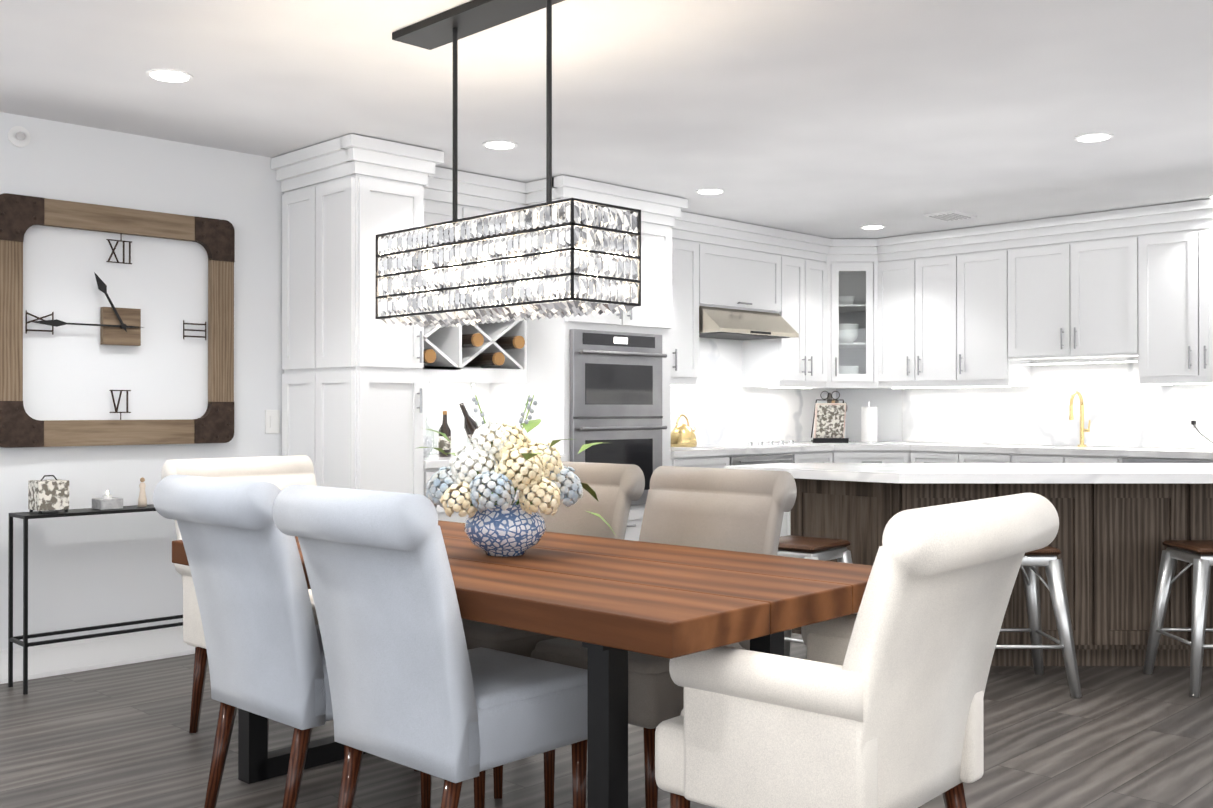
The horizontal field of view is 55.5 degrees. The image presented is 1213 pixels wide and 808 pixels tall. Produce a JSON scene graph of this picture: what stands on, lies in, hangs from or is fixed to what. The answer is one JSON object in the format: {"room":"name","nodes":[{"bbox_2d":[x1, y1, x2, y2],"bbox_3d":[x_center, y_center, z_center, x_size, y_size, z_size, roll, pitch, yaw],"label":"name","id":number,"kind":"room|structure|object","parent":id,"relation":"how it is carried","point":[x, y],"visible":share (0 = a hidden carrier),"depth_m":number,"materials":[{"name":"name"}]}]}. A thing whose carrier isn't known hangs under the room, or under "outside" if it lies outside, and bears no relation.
{"room":"kitchen and dining room","nodes":[
{"label":"kitchen and dining room","id":0,"kind":"room"},
{"bbox_2d":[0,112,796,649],"bbox_3d":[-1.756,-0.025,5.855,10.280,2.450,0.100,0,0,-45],"label":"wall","id":1,"kind":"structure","parent":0,"point":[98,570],"depth_m":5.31,"materials":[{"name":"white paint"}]},
{"bbox_2d":[8,126,30,146],"bbox_3d":[-2.539,-1.159,4.987,0.090,0.090,0.030,0,0,-45],"label":"detector","id":2,"kind":"object","parent":1,"relation":"attached to","point":[18,136],"visible":1,"depth_m":4.98,"materials":[{"name":"white plastic"}]},
{"bbox_2d":[0,626,194,683],"bbox_3d":[-3.465,1.123,4.062,5.135,0.140,0.020,0,0,-45],"label":"baseboard","id":3,"kind":"structure","parent":1,"relation":"attached to","point":[55,659],"depth_m":5.21,"materials":[{"name":"white wood"}]},
{"bbox_2d":[0,193,234,447],"bbox_3d":[-2.217,-0.354,5.271,1.085,1.085,0.054,0,0,-45],"label":"wall clock","id":4,"kind":"object","parent":1,"relation":"attached to","point":[20,215],"visible":1,"depth_m":5.24,"materials":[{"name":"brown wood"}]},
{"bbox_2d":[265,410,279,433],"bbox_3d":[-1.692,0.090,5.840,0.080,0.120,0.010,0,0,-45],"label":"light switch","id":5,"kind":"object","parent":1,"relation":"attached to","point":[272,421],"visible":1,"depth_m":5.83,"materials":[{"name":"white plastic"}]},
{"bbox_2d":[0,630,1212,807],"bbox_3d":[1.245,1.218,2.840,10.280,0.060,8.600,0,0,-45],"label":"floor","id":6,"kind":"structure","parent":0,"point":[120,736],"depth_m":3.95,"materials":[{"name":"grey wood"}]},
{"bbox_2d":[8,504,182,694],"bbox_3d":[-2.086,0.830,5.184,1.064,0.735,0.194,0,0,-45],"label":"console table","id":7,"kind":"object","parent":6,"relation":"on","point":[25,636],"visible":0.52,"depth_m":4.87,"materials":[{"name":"black metal"}]},
{"bbox_2d":[28,475,68,513],"bbox_3d":[-2.373,0.381,4.903,0.125,0.158,0.125,0,0,-45],"label":"decorative box","id":8,"kind":"object","parent":7,"relation":"on","point":[48,495],"visible":1,"depth_m":4.86,"materials":[{"name":"paper"}]},
{"bbox_2d":[92,491,122,509],"bbox_3d":[-2.199,0.421,5.079,0.100,0.079,0.100,0,0,-45],"label":"candle","id":9,"kind":"object","parent":7,"relation":"on","point":[106,502],"visible":1,"depth_m":5.05,"materials":[{"name":"concrete"}]},
{"bbox_2d":[138,477,146,506],"bbox_3d":[-2.090,0.396,5.189,0.040,0.131,0.038,0,0,-45],"label":"figurine","id":10,"kind":"object","parent":7,"relation":"on","point":[142,500],"visible":1,"depth_m":5.18,"materials":[{"name":"beige ceramic"}]},
{"bbox_2d":[161,455,318,734],"bbox_3d":[-1.204,0.701,4.244,0.693,0.992,0.634,0,0,43],"label":"armchair","id":11,"kind":"object","parent":6,"relation":"on","point":[281,473],"visible":0.15,"depth_m":4.25,"materials":[{"name":"beige fabric"}]},
{"bbox_2d":[153,474,431,807],"bbox_3d":[-0.869,0.697,3.314,0.480,0.992,0.673,0,0,43],"label":"dining chair","id":12,"kind":"object","parent":6,"relation":"on","point":[264,646],"visible":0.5,"depth_m":3.09,"materials":[{"name":"grey fabric"}]},
{"bbox_2d":[275,134,430,496],"bbox_3d":[-1.276,-0.022,5.771,0.401,2.444,0.686,0,0,-45],"label":"tall cabinet","id":13,"kind":"object","parent":6,"relation":"on","point":[356,396],"depth_m":5.57,"materials":[{"name":"white wood"}]},
{"bbox_2d":[272,484,587,807],"bbox_3d":[-0.408,0.695,2.883,0.480,0.992,0.673,0,0,43],"label":"dining chair","id":14,"kind":"object","parent":6,"relation":"on","point":[415,683],"visible":0.88,"depth_m":2.71,"materials":[{"name":"grey fabric"}]},
{"bbox_2d":[431,150,570,522],"bbox_3d":[-0.798,-0.020,6.247,0.949,2.444,0.686,0,0,-45],"label":"tall cabinet","id":15,"kind":"object","parent":6,"relation":"on","point":[540,369],"depth_m":6.42,"materials":[{"name":"white wood"}]},
{"bbox_2d":[423,416,433,456],"bbox_3d":[-0.999,0.152,6.002,0.200,0.255,0.200,0,0,-45],"label":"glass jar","id":16,"kind":"object","parent":15,"relation":"in","point":[427,441],"visible":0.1,"depth_m":5.96,"materials":[{"name":"clear glass"}]},
{"bbox_2d":[424,349,435,362],"bbox_3d":[-1.045,-0.251,6.163,0.072,0.074,0.350,0,0,-45],"label":"bottle","id":17,"kind":"object","parent":15,"relation":"in","point":[429,354],"depth_m":6.04,"materials":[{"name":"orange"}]},
{"bbox_2d":[433,409,450,456],"bbox_3d":[-0.857,0.158,6.115,0.066,0.244,0.068,0,0,-45],"label":"bottle","id":18,"kind":"object","parent":15,"relation":"in","point":[444,444],"depth_m":6.09,"materials":[{"name":"black glass"}]},
{"bbox_2d":[459,402,479,444],"bbox_3d":[-0.691,0.136,6.211,0.254,0.288,0.098,0,0,-45],"label":"bottle","id":19,"kind":"object","parent":15,"relation":"in","point":[470,426],"visible":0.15,"depth_m":6.14,"materials":[{"name":"black glass"}]},
{"bbox_2d":[467,383,477,444],"bbox_3d":[-0.765,0.080,6.588,0.064,0.404,0.062,0,0,-45],"label":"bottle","id":20,"kind":"object","parent":15,"relation":"in","point":[472,384],"depth_m":6.59,"materials":[{"name":"white"}]},
{"bbox_2d":[462,333,483,347],"bbox_3d":[-0.819,-0.348,6.388,0.072,0.074,0.350,0,0,-45],"label":"bottle","id":21,"kind":"object","parent":15,"relation":"in","point":[476,339],"depth_m":6.27,"materials":[{"name":"black glass"}]},
{"bbox_2d":[464,352,504,366],"bbox_3d":[-0.713,-0.249,6.493,0.072,0.074,0.350,0,0,-45],"label":"bottle","id":22,"kind":"object","parent":15,"relation":"in","point":[493,358],"depth_m":6.40,"materials":[{"name":"black glass"}]},
{"bbox_2d":[495,336,524,349],"bbox_3d":[-0.610,-0.347,6.597,0.072,0.074,0.350,0,0,-45],"label":"bottle","id":23,"kind":"object","parent":15,"relation":"in","point":[509,342],"depth_m":6.49,"materials":[{"name":"black glass"}]},
{"bbox_2d":[172,520,872,807],"bbox_3d":[-0.282,0.809,3.297,2.050,0.760,1.000,0,0,43],"label":"dining table","id":24,"kind":"object","parent":6,"relation":"on","point":[609,603],"visible":0.54,"depth_m":2.64,"materials":[{"name":"brown wood"}]},
{"bbox_2d":[418,395,614,555],"bbox_3d":[-0.283,0.201,3.316,0.551,0.455,0.495,0,0,-45],"label":"flower centerpiece","id":25,"kind":"object","parent":24,"relation":"on","point":[500,521],"visible":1,"depth_m":3.21,"materials":[{"name":"beige plant"}]},
{"bbox_2d":[414,461,644,798],"bbox_3d":[-0.274,0.699,3.833,0.480,0.992,0.673,0,0,43],"label":"dining chair","id":26,"kind":"object","parent":6,"relation":"on","point":[618,489],"visible":0.25,"depth_m":3.84,"materials":[{"name":"beige fabric"}]},
{"bbox_2d":[571,178,674,540],"bbox_3d":[-0.151,-0.018,6.893,0.880,2.444,0.686,0,0,-45],"label":"tall cabinet","id":27,"kind":"object","parent":6,"relation":"on","point":[656,312],"depth_m":6.83,"materials":[{"name":"white wood"}]},
{"bbox_2d":[570,329,666,504],"bbox_3d":[0.084,0.087,6.607,0.730,1.002,0.089,0,0,-45],"label":"double oven","id":28,"kind":"object","parent":27,"relation":"in","point":[616,394],"visible":0.83,"depth_m":6.60,"materials":[{"name":"silver metal"}]},
{"bbox_2d":[531,466,796,807],"bbox_3d":[0.173,0.697,3.417,0.480,0.992,0.673,0,0,43],"label":"dining chair","id":29,"kind":"object","parent":6,"relation":"on","point":[740,510],"visible":0.44,"depth_m":3.44,"materials":[{"name":"beige fabric"}]},
{"bbox_2d":[675,198,734,467],"bbox_3d":[0.356,-0.015,7.398,0.550,2.444,0.686,0,0,-45],"label":"tall cabinet","id":30,"kind":"object","parent":6,"relation":"on","point":[704,245],"depth_m":7.73,"materials":[{"name":"white wood"}]},
{"bbox_2d":[735,221,798,536],"bbox_3d":[0.791,-0.014,7.832,0.680,2.444,0.686,0,0,-45],"label":"tall cabinet","id":31,"kind":"object","parent":6,"relation":"on","point":[766,258],"depth_m":8.32,"materials":[{"name":"white wood"}]},
{"bbox_2d":[699,306,798,339],"bbox_3d":[0.867,-0.558,7.999,0.870,0.182,0.515,0,0,-45],"label":"range hood","id":32,"kind":"object","parent":31,"relation":"attached to","point":[724,323],"visible":0.84,"depth_m":7.83,"materials":[{"name":"silver metal"}]},
{"bbox_2d":[768,387,810,388],"label":"under-cabinet lights","id":33,"kind":"object","parent":31,"relation":"attached to","point":[768,387],"depth_m":8.50,"materials":[{"name":"white plastic"}]},
{"bbox_2d":[799,233,834,462],"bbox_3d":[1.195,-0.012,8.235,0.460,2.444,0.686,0,0,-45],"label":"tall cabinet","id":34,"kind":"object","parent":6,"relation":"on","point":[816,253],"depth_m":8.58,"materials":[{"name":"white wood"}]},
{"bbox_2d":[671,441,1212,458],"bbox_3d":[2.471,0.304,6.816,2.722,0.039,4.494,0,0,-45],"label":"countertop","id":35,"kind":"structure","parent":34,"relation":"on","point":[1189,453],"depth_m":7.60,"materials":[{"name":"white stone"}]},
{"bbox_2d":[671,414,696,446],"bbox_3d":[0.507,0.172,7.504,0.225,0.212,0.190,0,0,-45],"label":"kettle","id":36,"kind":"object","parent":35,"relation":"on","point":[683,435],"visible":1,"depth_m":7.42,"materials":[{"name":"gold metal"}]},
{"bbox_2d":[696,440,808,447],"bbox_3d":[0.912,0.271,7.950,0.920,0.034,0.520,0,0,-45],"label":"cooktop","id":37,"kind":"object","parent":35,"relation":"in","point":[752,444],"visible":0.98,"depth_m":7.79,"materials":[{"name":"clear glass"}]},
{"bbox_2d":[811,391,848,442],"bbox_3d":[1.611,0.093,8.387,0.260,0.378,0.183,0,0,-5],"label":"cookbook stand","id":38,"kind":"object","parent":35,"relation":"on","point":[829,424],"visible":1,"depth_m":8.32,"materials":[{"name":"black metal"}]},
{"bbox_2d":[860,402,878,442],"bbox_3d":[1.974,0.136,8.656,0.140,0.308,0.140,0,0,-45],"label":"paper towel roll","id":39,"kind":"object","parent":35,"relation":"on","point":[868,424],"visible":1,"depth_m":8.61,"materials":[{"name":"white paper"}]},
{"bbox_2d":[1069,391,1090,446],"bbox_3d":[3.161,0.099,7.695,0.213,0.376,0.094,0,0,-45],"label":"brass faucet","id":40,"kind":"object","parent":35,"relation":"on","point":[1071,417],"visible":1,"depth_m":7.75,"materials":[{"name":"gold metal"}]},
{"bbox_2d":[777,535,857,656],"bbox_3d":[0.847,0.898,5.044,0.452,0.603,0.452,0,0,41],"label":"bar stool","id":41,"kind":"object","parent":6,"relation":"on","point":[816,548],"visible":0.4,"depth_m":4.95,"materials":[{"name":"silver metal"}]},
{"bbox_2d":[655,493,1058,807],"bbox_3d":[0.544,0.694,2.537,0.693,0.992,0.634,0,0,41],"label":"armchair","id":42,"kind":"object","parent":6,"relation":"on","point":[876,701],"visible":0.94,"depth_m":2.34,"materials":[{"name":"beige fabric"}]},
{"bbox_2d":[875,390,906,462],"bbox_3d":[2.391,-0.011,8.561,0.375,2.444,0.656,0,0,-45],"label":"tall cabinet","id":43,"kind":"object","parent":6,"relation":"on","point":[881,456],"depth_m":8.17,"materials":[{"name":"white wood"}]},
{"bbox_2d":[907,223,1006,462],"bbox_3d":[2.645,-0.012,8.115,0.645,2.444,0.745,0,0,-45],"label":"tall cabinet","id":44,"kind":"object","parent":6,"relation":"on","point":[951,322],"depth_m":8.27,"materials":[{"name":"white wood"}]},
{"bbox_2d":[915,387,977,387],"label":"under-cabinet lights","id":45,"kind":"object","parent":44,"relation":"attached to","point":[915,387],"depth_m":8.38,"materials":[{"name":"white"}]},
{"bbox_2d":[791,479,1212,665],"bbox_3d":[2.372,0.770,5.570,2.119,0.858,2.103,0,0,-45],"label":"kitchen island","id":46,"kind":"object","parent":6,"relation":"on","point":[1119,523],"depth_m":5.19,"materials":[{"name":"brown wood"}]},
{"bbox_2d":[724,463,1212,502],"bbox_3d":[2.377,0.320,5.544,2.560,0.042,2.560,0,0,-45],"label":"island countertop","id":47,"kind":"structure","parent":46,"relation":"on","point":[1138,480],"depth_m":5.18,"materials":[{"name":"white stone"}]},
{"bbox_2d":[995,546,1081,697],"bbox_3d":[1.712,0.897,4.903,0.452,0.603,0.452,0,0,0],"label":"bar stool","id":48,"kind":"object","parent":6,"relation":"on","point":[1046,557],"visible":0.38,"depth_m":4.75,"materials":[{"name":"silver metal"}]},
{"bbox_2d":[1007,210,1114,462],"bbox_3d":[3.150,-0.015,7.608,0.645,2.444,0.687,0,0,-45],"label":"tall cabinet","id":49,"kind":"object","parent":6,"relation":"on","point":[1061,270],"depth_m":7.78,"materials":[{"name":"white wood"}]},
{"bbox_2d":[1022,361,1136,364],"label":"under-cabinet lights","id":50,"kind":"object","parent":49,"relation":"attached to","point":[1120,361],"depth_m":7.69,"materials":[{"name":"white plastic"}]},
{"bbox_2d":[1115,199,1212,462],"bbox_3d":[3.621,-0.017,7.136,0.645,2.444,0.647,0,0,-45],"label":"tall cabinet","id":51,"kind":"object","parent":6,"relation":"on","point":[1164,253],"depth_m":7.27,"materials":[{"name":"white wood"}]},
{"bbox_2d":[1122,458,1212,462],"bbox_3d":[3.382,0.716,6.894,0.068,0.767,0.590,0,0,-45],"label":"dishwasher","id":52,"kind":"object","parent":51,"relation":"in","point":[1133,460],"visible":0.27,"depth_m":6.95,"materials":[{"name":"silver metal"}]},
{"bbox_2d":[1155,383,1212,384],"label":"under-cabinet lights","id":53,"kind":"object","parent":51,"relation":"attached to","point":[1189,383],"depth_m":7.22,"materials":[{"name":"white plastic"}]},
{"bbox_2d":[1143,540,1212,697],"bbox_3d":[2.607,0.897,4.912,0.452,0.603,0.452,0,0,0],"label":"bar stool","id":54,"kind":"object","parent":6,"relation":"on","point":[1198,554],"visible":1,"depth_m":4.85,"materials":[{"name":"silver metal"}]},
{"bbox_2d":[0,0,1212,238],"bbox_3d":[1.245,-1.292,2.851,10.280,0.060,8.600,0,0,-45],"label":"ceiling","id":55,"kind":"structure","parent":0,"point":[836,118],"depth_m":4.66,"materials":[{"name":"paint"}]},
{"bbox_2d":[146,68,192,82],"bbox_3d":[-1.666,-1.251,4.396,0.169,0.009,0.169,0,0,6],"label":"recessed light","id":56,"kind":"object","parent":55,"relation":"in","point":[169,75],"depth_m":4.37,"materials":[{"name":"white"}]},
{"bbox_2d":[482,140,517,148],"bbox_3d":[-0.512,-1.246,5.547,0.169,0.009,0.169,0,0,21],"label":"recessed light","id":57,"kind":"object","parent":55,"relation":"in","point":[493,144],"depth_m":5.52,"materials":[{"name":"white"}]},
{"bbox_2d":[375,0,640,327],"bbox_3d":[-0.336,-0.762,3.620,0.284,0.993,0.969,0,0,-45],"label":"chandelier","id":58,"kind":"object","parent":55,"relation":"hanging from","point":[416,258],"visible":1,"depth_m":3.48,"materials":[{"name":"black metal"}]},
{"bbox_2d":[696,188,724,193],"bbox_3d":[0.607,-1.242,6.733,0.169,0.009,0.169,0,0,36],"label":"recessed light","id":59,"kind":"object","parent":55,"relation":"in","point":[705,190],"depth_m":6.71,"materials":[{"name":"white"}]},
{"bbox_2d":[860,225,884,228],"bbox_3d":[1.860,-1.236,8.054,0.169,0.009,0.169,0,0,36],"label":"recessed light","id":60,"kind":"object","parent":55,"relation":"in","point":[865,226],"depth_m":8.03,"materials":[{"name":"white"}]},
{"bbox_2d":[924,210,976,220],"bbox_3d":[2.263,-1.234,7.580,0.300,0.016,0.220,0,0,-45],"label":"ceiling vent","id":61,"kind":"object","parent":55,"relation":"in","point":[953,215],"visible":1,"depth_m":7.54,"materials":[{"name":"grey metal"}]},
{"bbox_2d":[1074,132,1112,141],"bbox_3d":[2.281,-1.247,5.395,0.169,0.009,0.169,0,0,21],"label":"recessed light","id":62,"kind":"object","parent":55,"relation":"in","point":[1099,136],"depth_m":5.37,"materials":[{"name":"white"}]},
{"bbox_2d":[835,239,878,385],"bbox_3d":[1.847,-0.701,8.670,0.303,1.062,0.303,0,0,-45],"label":"upper cabinet","id":63,"kind":"object","parent":0,"relation":"attached to","point":[856,260],"depth_m":8.66,"materials":[{"name":"white wood"}]},
{"bbox_2d":[839,296,854,303],"bbox_3d":[1.840,-0.789,8.851,0.128,0.070,0.128,0,0,33],"label":"dish","id":64,"kind":"object","parent":63,"relation":"in","point":[850,298],"depth_m":8.80,"materials":[{"name":"white ceramic"}]},
{"bbox_2d":[839,324,858,342],"bbox_3d":[1.840,-0.537,8.850,0.190,0.147,0.187,0,0,-45],"label":"dish","id":65,"kind":"object","parent":63,"relation":"in","point":[848,338],"depth_m":8.77,"materials":[{"name":"white ceramic"}]},
{"bbox_2d":[839,366,858,373],"bbox_3d":[1.840,-0.233,8.849,0.200,0.114,0.197,0,0,-45],"label":"dish","id":66,"kind":"object","parent":63,"relation":"in","point":[846,370],"depth_m":8.76,"materials":[{"name":"white ceramic"}]},
{"bbox_2d":[836,388,1203,448],"bbox_3d":[4.849,-0.022,6.440,0.100,2.450,8.400,0,0,-45],"label":"wall","id":67,"kind":"structure","parent":0,"point":[887,402],"depth_m":9.08,"materials":[{"name":"white paint"}]},
{"bbox_2d":[867,235,906,389],"bbox_3d":[2.375,-0.678,8.567,0.394,1.109,0.684,0,0,-45],"label":"upper cabinet","id":68,"kind":"object","parent":67,"relation":"attached to","point":[892,250],"depth_m":8.57,"materials":[{"name":"white wood"}]},
{"bbox_2d":[1188,410,1212,442],"label":"electrical outlets","id":69,"kind":"object","parent":67,"relation":"attached to","point":[1194,418],"depth_m":7.39,"materials":[{"name":"white plastic"}]}
]}

